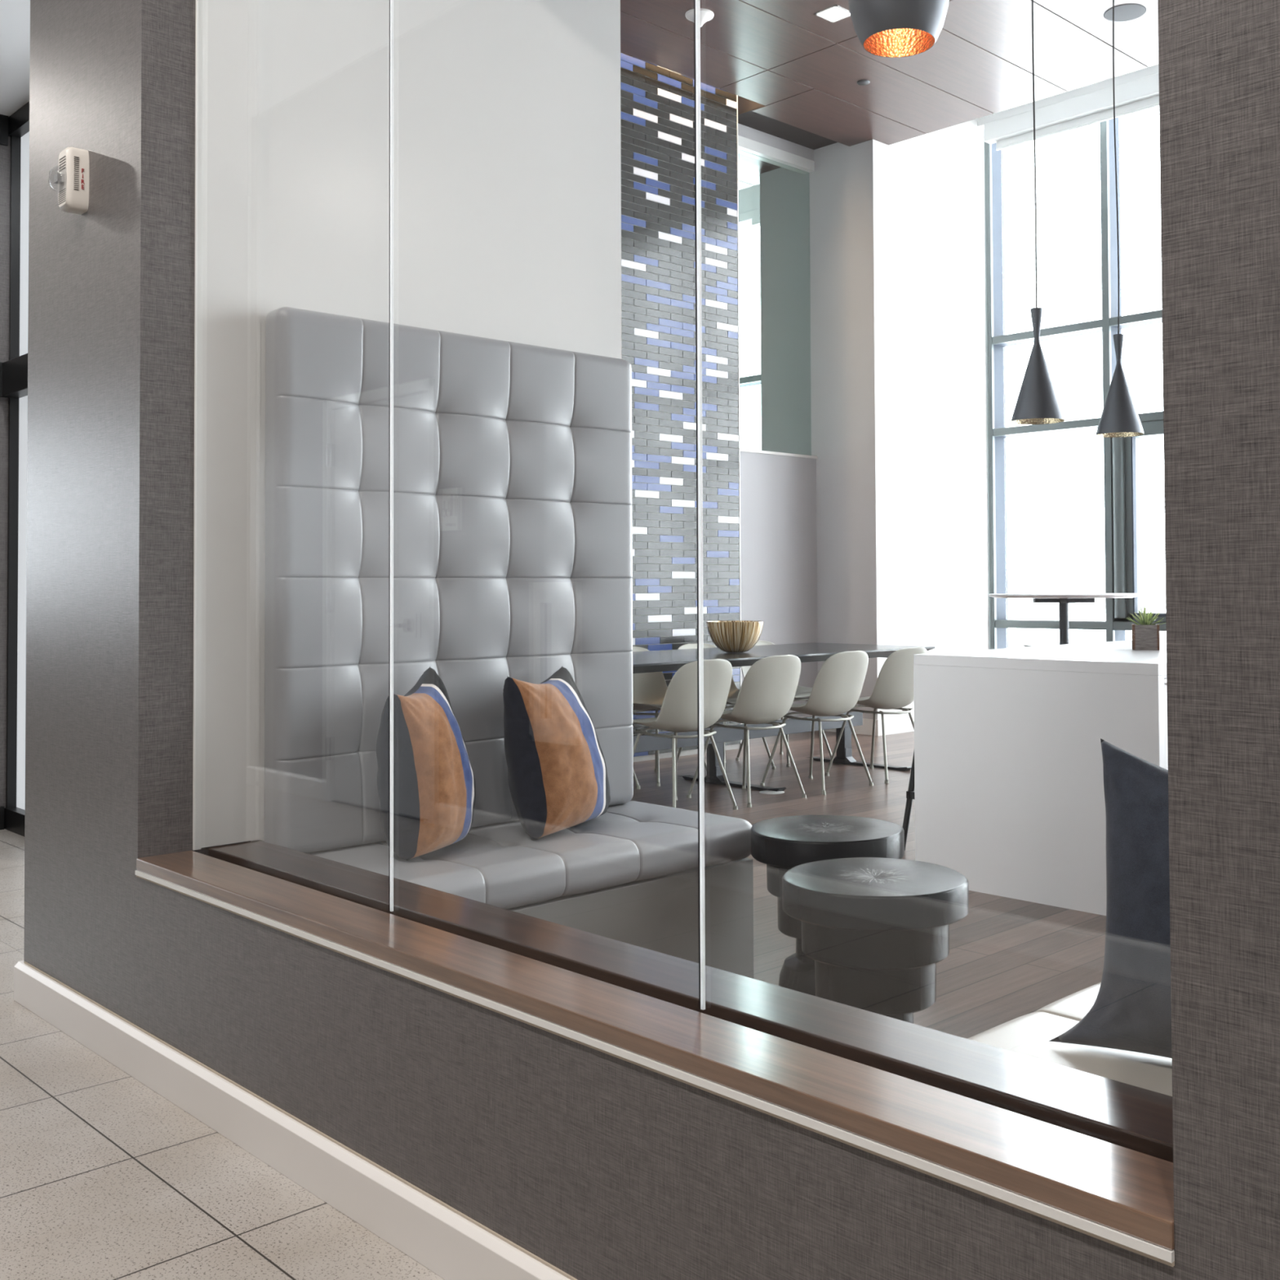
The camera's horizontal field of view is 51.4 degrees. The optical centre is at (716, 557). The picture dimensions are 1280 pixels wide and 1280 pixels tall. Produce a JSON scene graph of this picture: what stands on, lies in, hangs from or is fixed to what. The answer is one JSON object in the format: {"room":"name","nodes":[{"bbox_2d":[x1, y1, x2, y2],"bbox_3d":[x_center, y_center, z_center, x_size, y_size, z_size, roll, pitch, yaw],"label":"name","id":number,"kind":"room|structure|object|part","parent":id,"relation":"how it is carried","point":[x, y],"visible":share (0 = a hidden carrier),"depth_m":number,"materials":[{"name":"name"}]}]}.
{"room":"building corridor","nodes":[
{"label":"building corridor","id":0,"kind":"room"},
{"bbox_2d":[0,136,10,807],"bbox_3d":[-3.548,-0.438,6.210,0.850,3.440,0.100,1,-2,-45],"label":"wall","id":1,"kind":"structure","parent":0,"point":[5,151],"depth_m":6.30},
{"bbox_2d":[0,114,8,146],"bbox_3d":[-3.599,-2.040,6.119,0.610,0.140,0.018,1,-2,-45],"label":"trim","id":2,"kind":"structure","parent":1,"relation":"attached to","point":[3,118],"depth_m":6.32,"materials":[{"name":"brown metal"}]},
{"bbox_2d":[0,0,30,116],"bbox_3d":[-3.342,-2.397,5.878,1.076,0.560,5.060,1,-2,-45],"label":"ceiling","id":3,"kind":"structure","parent":0,"point":[15,15],"depth_m":5.60,"materials":[{"name":"white paint"}]},
{"bbox_2d":[200,0,622,848],"bbox_3d":[-1.054,-1.232,4.000,1.350,4.900,0.784,1,-2,-45],"label":"wall","id":4,"kind":"structure","parent":0,"point":[507,141],"depth_m":3.56,"materials":[{"name":"white paint"}]},
{"bbox_2d":[192,0,204,850],"bbox_3d":[-1.259,-0.722,3.229,0.018,2.853,0.006,1,-2,-45],"label":"trim","id":5,"kind":"structure","parent":4,"relation":"attached to","point":[199,64],"depth_m":3.22,"materials":[{"name":"silver metal"}]},
{"bbox_2d":[0,730,1106,1279],"bbox_3d":[-0.558,1.292,5.629,12.400,0.082,15.200,1,-2,-45],"label":"floor","id":6,"kind":"structure","parent":0,"point":[103,1176],"depth_m":2.84,"materials":[{"name":"tile"}]},
{"bbox_2d":[307,800,753,978],"bbox_3d":[-0.499,0.974,3.543,1.223,0.462,0.555,1,-2,-45],"label":"bench","id":7,"kind":"object","parent":6,"relation":"on","point":[628,873],"visible":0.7,"depth_m":3.49,"materials":[{"name":"grey leather"}]},
{"bbox_2d":[375,666,475,860],"bbox_3d":[-0.727,0.508,3.351,0.268,0.453,0.254,1,-2,-45],"label":"throw pillow","id":8,"kind":"object","parent":7,"relation":"on","point":[434,786],"visible":0.92,"depth_m":3.25,"materials":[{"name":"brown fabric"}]},
{"bbox_2d":[264,306,633,853],"bbox_3d":[-0.693,0.064,3.696,1.163,1.362,0.104,1,-2,-45],"label":"upholstered panel","id":9,"kind":"object","parent":7,"relation":"on","point":[513,532],"visible":0.84,"depth_m":3.56,"materials":[{"name":"grey leather"}]},
{"bbox_2d":[307,800,751,909],"bbox_3d":[-0.498,0.800,3.546,1.222,0.115,0.550,1,-2,-45],"label":"seat cushion","id":10,"kind":"object","parent":7,"relation":"on","point":[633,846],"depth_m":3.41,"materials":[{"name":"grey leather"}]},
{"bbox_2d":[502,666,610,839],"bbox_3d":[-0.434,0.524,3.655,0.240,0.434,0.394,-1,-1,15],"label":"throw pillow","id":11,"kind":"object","parent":7,"relation":"on","point":[557,778],"visible":1,"depth_m":3.50,"materials":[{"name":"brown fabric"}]},
{"bbox_2d":[633,769,640,789],"bbox_3d":[-0.758,0.912,7.448,0.465,0.769,0.507,1,-2,-45],"label":"dining chair","id":12,"kind":"object","parent":6,"relation":"on","point":[637,786],"visible":0.02,"depth_m":7.41,"materials":[{"name":"grey paint"}]},
{"bbox_2d":[632,646,706,786],"bbox_3d":[-0.363,0.919,7.844,0.507,0.769,0.465,-2,-2,43],"label":"dining chair","id":13,"kind":"object","parent":6,"relation":"on","point":[649,689],"visible":0.34,"depth_m":8.02,"materials":[{"name":"grey paint"}]},
{"bbox_3d":[-0.361,0.909,7.842,0.358,0.030,0.314,-2,-2,43],"label":"seat frame","id":14,"kind":"part","parent":13,"relation":"part of","materials":[{"name":"grey paint"}]},
{"bbox_3d":[-0.362,1.109,8.058,0.025,0.398,0.179,0,-1,-5],"label":"leg","id":15,"kind":"part","parent":13,"relation":"part of","materials":[{"name":"grey paint"}]},
{"bbox_3d":[-0.338,1.099,7.598,0.025,0.398,0.182,0,-1,-6],"label":"leg","id":16,"kind":"part","parent":13,"relation":"part of","materials":[{"name":"grey paint"}]},
{"bbox_3d":[-0.120,1.103,7.834,0.182,0.398,0.025,0,-1,2],"label":"leg","id":17,"kind":"part","parent":13,"relation":"part of","materials":[{"name":"grey paint"}]},
{"bbox_2d":[632,658,737,809],"bbox_3d":[-0.200,0.892,6.713,0.465,0.769,0.507,1,-2,-45],"label":"dining chair","id":18,"kind":"object","parent":6,"relation":"on","point":[678,713],"visible":0.84,"depth_m":6.54,"materials":[{"name":"grey paint"}]},
{"bbox_3d":[-0.440,1.079,6.723,0.182,0.398,0.025,0,-1,4],"label":"leg","id":19,"kind":"part","parent":18,"relation":"part of","materials":[{"name":"grey paint"}]},
{"bbox_3d":[-0.207,1.072,6.490,0.025,0.398,0.179,0,-1,-3],"label":"leg","id":20,"kind":"part","parent":18,"relation":"part of","materials":[{"name":"grey paint"}]},
{"bbox_3d":[-0.202,0.882,6.715,0.314,0.030,0.358,1,-2,-45],"label":"seat frame","id":21,"kind":"part","parent":18,"relation":"part of","materials":[{"name":"grey paint"}]},
{"bbox_3d":[-0.213,1.083,6.950,0.025,0.398,0.182,0,-1,-4],"label":"leg","id":22,"kind":"part","parent":18,"relation":"part of","materials":[{"name":"grey paint"}]},
{"bbox_3d":[0.020,1.076,6.717,0.178,0.398,0.025,0,-1,3],"label":"leg","id":23,"kind":"part","parent":18,"relation":"part of","materials":[{"name":"grey paint"}]},
{"bbox_2d":[676,643,775,772],"bbox_3d":[0.034,0.926,8.241,0.465,0.769,0.507,1,-2,-43],"label":"dining chair","id":24,"kind":"object","parent":6,"relation":"on","point":[733,693],"visible":0.26,"depth_m":8.37,"materials":[{"name":"grey paint"}]},
{"bbox_3d":[-0.183,1.112,8.234,0.178,0.398,0.025,0,-1,5],"label":"leg","id":25,"kind":"part","parent":24,"relation":"part of","materials":[{"name":"grey paint"}]},
{"bbox_3d":[0.043,1.106,7.994,0.025,0.398,0.182,0,-1,-2],"label":"leg","id":26,"kind":"part","parent":24,"relation":"part of","materials":[{"name":"grey paint"}]},
{"bbox_3d":[0.051,1.116,8.454,0.025,0.398,0.179,0,-1,-1],"label":"leg","id":27,"kind":"part","parent":24,"relation":"part of","materials":[{"name":"grey paint"}]},
{"bbox_3d":[0.036,0.916,8.238,0.314,0.030,0.358,1,-2,-43],"label":"seat frame","id":28,"kind":"part","parent":24,"relation":"part of","materials":[{"name":"grey paint"}]},
{"bbox_3d":[0.276,1.109,8.214,0.182,0.398,0.025,0,-1,6],"label":"leg","id":29,"kind":"part","parent":24,"relation":"part of","materials":[{"name":"grey paint"}]},
{"bbox_2d":[686,654,806,807],"bbox_3d":[0.172,0.898,7.084,0.465,0.769,0.507,1,-2,-45],"label":"dining chair","id":30,"kind":"object","parent":6,"relation":"on","point":[767,691],"visible":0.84,"depth_m":6.92,"materials":[{"name":"grey paint"}]},
{"bbox_3d":[-0.069,1.085,7.094,0.182,0.398,0.025,0,-1,4],"label":"leg","id":31,"kind":"part","parent":30,"relation":"part of","materials":[{"name":"grey paint"}]},
{"bbox_3d":[0.158,1.089,7.321,0.025,0.398,0.182,0,-1,-4],"label":"leg","id":32,"kind":"part","parent":30,"relation":"part of","materials":[{"name":"grey paint"}]},
{"bbox_3d":[0.164,1.079,6.861,0.025,0.398,0.179,0,-1,-3],"label":"leg","id":33,"kind":"part","parent":30,"relation":"part of","materials":[{"name":"grey paint"}]},
{"bbox_3d":[0.170,0.889,7.086,0.314,0.030,0.358,1,-2,-45],"label":"seat frame","id":34,"kind":"part","parent":30,"relation":"part of","materials":[{"name":"grey paint"}]},
{"bbox_3d":[0.391,1.083,7.088,0.178,0.398,0.025,0,-1,3],"label":"leg","id":35,"kind":"part","parent":30,"relation":"part of","materials":[{"name":"grey paint"}]},
{"bbox_2d":[759,790,784,794],"bbox_3d":[0.304,1.283,7.270,0.140,0.006,0.140,1,-2,-45],"label":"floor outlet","id":36,"kind":"object","parent":6,"relation":"on","point":[766,792],"visible":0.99,"depth_m":7.24,"materials":[{"name":"silver metal"}]},
{"bbox_2d":[735,640,831,766],"bbox_3d":[0.430,0.932,8.636,0.465,0.769,0.507,1,-2,-45],"label":"dining chair","id":37,"kind":"object","parent":6,"relation":"on","point":[801,691],"visible":0.23,"depth_m":8.62,"materials":[{"name":"grey paint"}]},
{"bbox_3d":[0.213,1.119,8.623,0.178,0.398,0.025,0,-1,3],"label":"leg","id":38,"kind":"part","parent":37,"relation":"part of","materials":[{"name":"grey paint"}]},
{"bbox_3d":[0.440,1.123,8.850,0.025,0.398,0.179,0,-1,-3],"label":"leg","id":39,"kind":"part","parent":37,"relation":"part of","materials":[{"name":"grey paint"}]},
{"bbox_3d":[0.445,1.113,8.390,0.025,0.398,0.182,0,-1,-4],"label":"leg","id":40,"kind":"part","parent":37,"relation":"part of","materials":[{"name":"grey paint"}]},
{"bbox_3d":[0.432,0.923,8.634,0.314,0.030,0.358,1,-2,-45],"label":"seat frame","id":41,"kind":"part","parent":37,"relation":"part of","materials":[{"name":"grey paint"}]},
{"bbox_3d":[0.672,1.117,8.617,0.182,0.398,0.025,0,-1,4],"label":"leg","id":42,"kind":"part","parent":37,"relation":"part of","materials":[{"name":"grey paint"}]},
{"bbox_2d":[632,642,935,791],"bbox_3d":[-0.053,0.923,7.584,3.070,0.745,1.025,1,-2,-45],"label":"dining table","id":43,"kind":"object","parent":6,"relation":"on","point":[648,661],"visible":0.38,"depth_m":7.66,"materials":[{"name":"grey"}]},
{"bbox_3d":[-0.009,0.937,7.646,0.070,0.660,0.070,1,-2,-45],"label":"post","id":44,"kind":"part","parent":43,"relation":"part of","materials":[{"name":"grey metal"}]},
{"bbox_2d":[706,620,764,653],"bbox_3d":[0.109,0.461,7.692,0.336,0.180,0.336,1,-2,-45],"label":"bowl","id":45,"kind":"object","parent":43,"relation":"on","point":[728,636],"visible":1,"depth_m":7.58,"materials":[{"name":"beige wood"}]},
{"bbox_3d":[0.812,0.951,8.465,0.070,0.660,0.070,1,-2,-45],"label":"post","id":46,"kind":"part","parent":43,"relation":"part of","materials":[{"name":"grey metal"}]},
{"bbox_2d":[760,650,873,794],"bbox_3d":[0.579,0.905,7.490,0.507,0.769,0.465,-2,-2,44],"label":"dining chair","id":47,"kind":"object","parent":6,"relation":"on","point":[838,683],"visible":0.88,"depth_m":7.33,"materials":[{"name":"grey paint"}]},
{"bbox_3d":[0.338,1.092,7.496,0.182,0.398,0.025,0,-1,3],"label":"leg","id":48,"kind":"part","parent":47,"relation":"part of","materials":[{"name":"grey paint"}]},
{"bbox_3d":[0.560,1.097,7.728,0.025,0.398,0.182,0,-1,-5],"label":"leg","id":49,"kind":"part","parent":47,"relation":"part of","materials":[{"name":"grey paint"}]},
{"bbox_3d":[0.577,0.896,7.493,0.358,0.030,0.314,-2,-2,44],"label":"seat frame","id":50,"kind":"part","parent":47,"relation":"part of","materials":[{"name":"grey paint"}]},
{"bbox_3d":[0.575,1.086,7.268,0.025,0.398,0.179,0,-1,-4],"label":"leg","id":51,"kind":"part","parent":47,"relation":"part of","materials":[{"name":"grey paint"}]},
{"bbox_3d":[0.798,1.090,7.500,0.178,0.398,0.025,0,-1,2],"label":"leg","id":52,"kind":"part","parent":47,"relation":"part of","materials":[{"name":"grey paint"}]},
{"bbox_2d":[751,814,904,995],"bbox_3d":[0.304,0.972,3.639,0.421,0.460,0.420,-1,-1,11],"label":"table","id":53,"kind":"object","parent":6,"relation":"on","point":[784,843],"visible":0.53,"depth_m":3.54,"materials":[{"name":"black wood"}]},
{"bbox_2d":[782,857,968,1023],"bbox_3d":[0.365,0.958,3.031,0.420,0.460,0.421,-1,-1,15],"label":"table","id":54,"kind":"object","parent":6,"relation":"on","point":[875,931],"visible":0.73,"depth_m":2.90,"materials":[{"name":"black wood"}]},
{"bbox_2d":[825,647,927,783],"bbox_3d":[0.978,0.912,7.890,0.465,0.769,0.507,1,-2,-45],"label":"dining chair","id":55,"kind":"object","parent":6,"relation":"on","point":[893,689],"visible":0.77,"depth_m":7.70,"materials":[{"name":"grey plastic"}]},
{"bbox_3d":[0.738,1.100,7.900,0.182,0.398,0.025,0,-1,4],"label":"leg","id":56,"kind":"part","parent":55,"relation":"part of","materials":[{"name":"grey paint"}]},
{"bbox_3d":[0.965,1.104,8.127,0.025,0.398,0.182,0,-1,-4],"label":"leg","id":57,"kind":"part","parent":55,"relation":"part of","materials":[{"name":"grey paint"}]},
{"bbox_3d":[0.976,0.903,7.892,0.314,0.030,0.358,1,-2,-45],"label":"seat frame","id":58,"kind":"part","parent":55,"relation":"part of","materials":[{"name":"grey paint"}]},
{"bbox_3d":[0.970,1.093,7.667,0.025,0.398,0.179,0,-1,-3],"label":"leg","id":59,"kind":"part","parent":55,"relation":"part of","materials":[{"name":"grey paint"}]},
{"bbox_3d":[1.197,1.097,7.894,0.178,0.398,0.025,0,-1,3],"label":"leg","id":60,"kind":"part","parent":55,"relation":"part of","materials":[{"name":"grey paint"}]},
{"bbox_2d":[902,751,915,850],"bbox_3d":[1.031,0.912,5.644,0.370,0.670,0.370,1,-2,-45],"label":"bar stool","id":61,"kind":"object","parent":6,"relation":"on","point":[910,795],"visible":0.04,"depth_m":5.63,"materials":[{"name":"black metal"}]},
{"bbox_2d":[913,637,1168,915],"bbox_3d":[2.060,0.809,5.672,2.680,0.862,1.000,1,-2,-45],"label":"kitchen island","id":62,"kind":"object","parent":6,"relation":"on","point":[1009,792],"visible":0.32,"depth_m":4.74,"materials":[{"name":"white"}]},
{"bbox_2d":[913,637,1166,675],"bbox_3d":[2.033,0.398,5.659,2.614,0.040,0.996,1,-2,-45],"label":"island countertop","id":63,"kind":"structure","parent":62,"relation":"on","point":[1117,657],"depth_m":4.88,"materials":[{"name":"white stone"}]},
{"bbox_2d":[1125,604,1164,649],"bbox_3d":[1.739,0.282,5.375,0.155,0.181,0.148,-2,-2,45],"label":"potted succulent","id":64,"kind":"object","parent":63,"relation":"on","point":[1145,635],"visible":1,"depth_m":5.33,"materials":[{"name":"green plant"}]},
{"bbox_3d":[1.717,0.755,4.657,0.640,0.687,0.020,1,-2,-45],"label":"cabinet door","id":65,"kind":"part","parent":62,"relation":"part of","materials":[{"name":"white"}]},
{"bbox_2d":[1022,642,1089,647],"bbox_3d":[2.375,0.934,8.572,0.760,0.742,0.760,1,-2,-45],"label":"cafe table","id":66,"kind":"object","parent":6,"relation":"on","point":[1037,644],"visible":0.05,"depth_m":8.71,"materials":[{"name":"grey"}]},
{"bbox_2d":[988,593,1141,644],"bbox_3d":[2.098,0.756,7.989,0.888,1.075,0.888,1,-2,-45],"label":"bar table","id":67,"kind":"object","parent":6,"relation":"on","point":[1064,599],"visible":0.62,"depth_m":7.88,"materials":[{"name":"white"}]},
{"bbox_3d":[2.095,0.259,8.000,0.295,0.028,0.295,1,-2,-45],"label":"plate","id":68,"kind":"part","parent":67,"relation":"part of","materials":[{"name":"grey metal"}]},
{"bbox_3d":[2.098,0.763,7.989,0.056,1.020,0.056,1,-2,-45],"label":"post","id":69,"kind":"part","parent":67,"relation":"part of","materials":[{"name":"grey metal"}]},
{"bbox_2d":[967,982,1172,1096],"bbox_3d":[1.021,0.930,2.023,1.223,0.462,0.855,1,-2,-45],"label":"bench","id":70,"kind":"object","parent":6,"relation":"on","point":[1030,1034],"visible":0.12,"depth_m":1.89,"materials":[{"name":"white leather"}]},
{"bbox_2d":[1048,738,1172,1058],"bbox_3d":[0.707,0.481,1.824,0.472,0.425,0.192,-1,-2,36],"label":"throw pillow","id":71,"kind":"object","parent":70,"relation":"on","point":[1131,1011],"visible":0.49,"depth_m":1.86,"materials":[{"name":"fabric"}]},
{"bbox_2d":[23,0,1279,1279],"bbox_3d":[0.709,-1.305,1.269,0.276,4.900,7.140,1,-2,-45],"label":"wall","id":72,"kind":"structure","parent":0,"point":[597,1165],"depth_m":2.04,"materials":[{"name":"fabric"}]},
{"bbox_2d":[0,101,29,836],"bbox_3d":[-2.542,-0.443,5.109,0.715,3.390,2.880,1,-2,-45],"label":"window","id":73,"kind":"structure","parent":72,"relation":"in","point":[15,371],"depth_m":6.30,"materials":[{"name":"brown metal"}]},
{"bbox_3d":[-2.316,1.205,5.288,0.100,0.100,2.880,1,-2,-45],"label":"rail","id":74,"kind":"part","parent":73,"relation":"part of","materials":[{"name":"brown metal"}]},
{"bbox_3d":[-2.314,-0.445,5.322,0.010,3.200,2.860,1,-2,-45],"label":"pane","id":75,"kind":"part","parent":73,"relation":"part of","materials":[{"name":"grey"}]},
{"bbox_2d":[48,146,88,214],"bbox_3d":[-1.647,-0.960,3.365,0.084,0.158,0.072,1,-2,-45],"label":"fire alarm","id":76,"kind":"object","parent":72,"relation":"attached to","point":[72,178],"visible":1,"depth_m":3.35,"materials":[{"name":"white plastic"}]},
{"bbox_2d":[13,960,577,1279],"bbox_3d":[0.610,1.091,1.117,0.019,0.104,7.160,1,-2,-45],"label":"baseboard","id":77,"kind":"structure","parent":72,"relation":"attached to","point":[446,1243],"depth_m":2.52,"materials":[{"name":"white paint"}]},
{"bbox_2d":[389,0,705,1009],"bbox_3d":[-0.364,-0.736,2.332,0.012,2.876,2.528,1,-2,-45],"label":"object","id":78,"kind":"structure","parent":72,"relation":"in","point":[696,2],"depth_m":1.99,"materials":[{"name":"clear glass"}]},
{"bbox_2d":[134,870,1174,1266],"bbox_3d":[-0.450,0.709,2.200,0.016,0.010,2.546,1,-2,-45],"label":"trim","id":79,"kind":"structure","parent":72,"relation":"attached to","point":[1138,1244],"depth_m":1.69,"materials":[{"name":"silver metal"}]},
{"bbox_2d":[136,850,1174,1250],"bbox_3d":[-0.408,0.691,2.243,0.132,0.028,2.546,1,-2,-45],"label":"window sill","id":80,"kind":"structure","parent":72,"relation":"attached to","point":[1127,1191],"depth_m":1.74,"materials":[{"name":"brown wood"}]},
{"bbox_2d":[208,840,1173,1162],"bbox_3d":[-0.284,0.693,2.366,0.136,0.028,2.546,1,-2,-45],"label":"window sill","id":81,"kind":"structure","parent":72,"relation":"attached to","point":[1128,1116],"depth_m":1.95,"materials":[{"name":"brown wood"}]},
{"bbox_2d":[620,52,740,762],"bbox_3d":[-1.369,-1.137,8.056,3.940,4.900,0.381,1,-2,-45],"label":"wall","id":82,"kind":"structure","parent":0,"point":[658,227],"depth_m":8.90,"materials":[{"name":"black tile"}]},
{"bbox_2d":[736,94,741,744],"bbox_3d":[0.027,-1.112,9.450,0.006,4.900,0.381,1,-2,-45],"label":"trim","id":83,"kind":"structure","parent":82,"relation":"attached to","point":[736,95],"depth_m":9.32,"materials":[{"name":"silver metal"}]},
{"bbox_2d":[737,123,817,719],"bbox_3d":[0.305,-1.100,10.068,1.262,4.900,0.100,1,-2,-45],"label":"wall","id":84,"kind":"structure","parent":0,"point":[779,539],"depth_m":10.16,"materials":[{"name":"grey paint"}]},
{"bbox_2d":[737,135,814,174],"bbox_3d":[0.293,-3.109,10.117,1.259,0.080,0.115,1,-2,-45],"label":"trim","id":85,"kind":"structure","parent":84,"relation":"attached to","point":[747,147],"depth_m":10.23,"materials":[{"name":"silver metal"}]},
{"bbox_2d":[741,715,812,724],"bbox_3d":[0.354,1.288,9.965,1.240,0.120,0.018,1,-2,-45],"label":"baseboard","id":86,"kind":"structure","parent":84,"relation":"attached to","point":[811,715],"depth_m":10.26,"materials":[{"name":"white paint"}]},
{"bbox_2d":[739,448,817,458],"bbox_3d":[0.305,-0.795,10.063,1.259,0.020,0.135,1,-2,-45],"label":"trim","id":87,"kind":"structure","parent":84,"relation":"attached to","point":[740,449],"depth_m":10.14,"materials":[{"name":"white paint"}]},
{"bbox_2d":[760,139,877,719],"bbox_3d":[0.800,-1.093,10.494,0.040,4.900,1.178,1,-2,-45],"label":"wall","id":88,"kind":"structure","parent":0,"point":[817,285],"depth_m":10.38,"materials":[{"name":"grey paint"}]},
{"bbox_2d":[823,718,875,735],"bbox_3d":[1.003,1.290,10.208,0.018,0.120,0.588,1,-2,-45],"label":"baseboard","id":89,"kind":"structure","parent":88,"relation":"attached to","point":[866,728],"depth_m":10.07,"materials":[{"name":"white paint"}]},
{"bbox_2d":[620,0,1158,190],"bbox_3d":[0.302,-3.412,6.623,6.586,0.300,15.200,1,-2,-45],"label":"ceiling","id":90,"kind":"structure","parent":0,"point":[805,68],"depth_m":8.60,"materials":[{"name":"brown wood"}]},
{"bbox_2d":[684,8,714,26],"bbox_3d":[-0.099,-3.193,7.894,0.172,0.075,0.172,1,-2,-45],"label":"smoke detector","id":91,"kind":"object","parent":90,"relation":"attached to","point":[706,15],"visible":0.72,"depth_m":7.86,"materials":[{"name":"white paint"}]},
{"bbox_2d":[814,4,850,22],"bbox_3d":[0.704,-3.232,7.890,0.170,0.005,0.170,1,-2,-45],"label":"recessed light","id":92,"kind":"object","parent":90,"relation":"in","point":[835,13],"visible":0.83,"depth_m":7.89,"materials":[{"name":"white paint"}]},
{"bbox_2d":[857,80,870,85],"bbox_3d":[0.994,-3.207,8.965,0.088,0.010,0.088,1,-2,-45],"label":"sprinkler cover","id":93,"kind":"object","parent":90,"relation":"attached to","point":[860,82],"visible":1,"depth_m":8.95,"materials":[{"name":"grey metal"}]},
{"bbox_2d":[848,0,949,57],"bbox_3d":[0.424,-2.275,3.144,0.240,2.134,0.240,1,-2,-45],"label":"pendant lamp","id":94,"kind":"object","parent":90,"relation":"hanging from","point":[883,28],"visible":1,"depth_m":3.07,"materials":[{"name":"black metal"}]},
{"bbox_2d":[1010,0,1065,424],"bbox_3d":[1.167,-1.901,4.879,0.193,2.810,0.193,1,-2,-45],"label":"pendant lamp","id":95,"kind":"object","parent":90,"relation":"hanging from","point":[1037,402],"visible":1,"depth_m":4.82,"materials":[{"name":"black metal"}]},
{"bbox_3d":[1.164,-2.106,4.882,0.010,2.400,0.011,-1,-1,23],"label":"cord","id":96,"kind":"part","parent":95,"relation":"part of","materials":[{"name":"black plastic"}]},
{"bbox_3d":[1.173,-0.704,4.851,0.193,0.414,0.193,1,-2,-45],"label":"lamp shade","id":97,"kind":"part","parent":95,"relation":"part of","materials":[{"name":"black metal"}]},
{"bbox_2d":[1095,0,1144,437],"bbox_3d":[1.655,-1.900,5.500,0.193,2.790,0.193,1,-2,-45],"label":"pendant lamp","id":98,"kind":"object","parent":90,"relation":"hanging from","point":[1119,418],"visible":1,"depth_m":5.44,"materials":[{"name":"black metal"}]},
{"bbox_3d":[1.651,-2.105,5.500,0.015,2.380,0.021,0,-1,7],"label":"cord","id":99,"kind":"part","parent":98,"relation":"part of","materials":[{"name":"black plastic"}]},
{"bbox_3d":[1.662,-0.712,5.473,0.193,0.414,0.193,1,-2,-45],"label":"lamp shade","id":100,"kind":"part","parent":98,"relation":"part of","materials":[{"name":"black metal"}]},
{"bbox_2d":[1103,3,1146,22],"bbox_3d":[2.433,-3.241,7.899,0.244,0.006,0.244,1,-2,-45],"label":"ceiling speaker","id":101,"kind":"object","parent":90,"relation":"attached to","point":[1123,12],"visible":0.97,"depth_m":7.89,"materials":[{"name":"grey plastic"}]},
{"bbox_2d":[872,118,989,719],"bbox_3d":[1.321,-1.158,11.014,1.509,5.050,1.180,1,-2,-45],"label":"wall","id":102,"kind":"structure","parent":0,"point":[932,562],"depth_m":10.58,"materials":[{"name":"white paint"}]},
{"bbox_2d":[875,715,914,736],"bbox_3d":[1.730,1.293,10.506,1.468,0.120,0.018,1,-2,-45],"label":"baseboard","id":103,"kind":"structure","parent":102,"relation":"attached to","point":[901,724],"depth_m":10.13,"materials":[{"name":"white paint"}]},
{"bbox_2d":[739,116,1166,648],"bbox_3d":[3.615,-1.196,9.908,0.250,5.050,14.950,1,-2,-45],"label":"window","id":104,"kind":"structure","parent":102,"relation":"in","point":[1122,455],"depth_m":10.47,"materials":[{"name":"grey metal"}]},
{"bbox_2d":[737,183,759,231],"bbox_3d":[-0.125,-3.406,13.409,0.185,0.430,4.000,1,-2,-45],"label":"roller blind","id":105,"kind":"object","parent":104,"relation":"attached to","point":[748,197],"visible":0.02,"depth_m":12.87,"materials":[{"name":"grey fabric"}]},
{"bbox_3d":[-0.110,-3.481,13.427,0.140,0.280,3.900,1,-2,-45],"label":"mounting rail","id":106,"kind":"part","parent":105,"relation":"part of","materials":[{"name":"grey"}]},
{"bbox_2d":[977,64,1159,151],"bbox_3d":[5.431,-3.616,7.868,0.145,0.327,9.100,1,-2,-45],"label":"roller blind","id":107,"kind":"object","parent":104,"relation":"attached to","point":[1138,91],"visible":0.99,"depth_m":10.41,"materials":[{"name":"grey"}]},
{"bbox_3d":[3.123,-0.260,10.270,0.090,1.456,0.090,1,-2,-45],"label":"sash post","id":108,"kind":"part","parent":104,"relation":"part of","materials":[{"name":"grey metal"}]},
{"bbox_3d":[3.491,-0.278,10.030,0.150,1.536,1.002,1,-2,-45],"label":"sash","id":109,"kind":"part","parent":104,"relation":"part of","materials":[{"name":"grey metal"}]}
]}

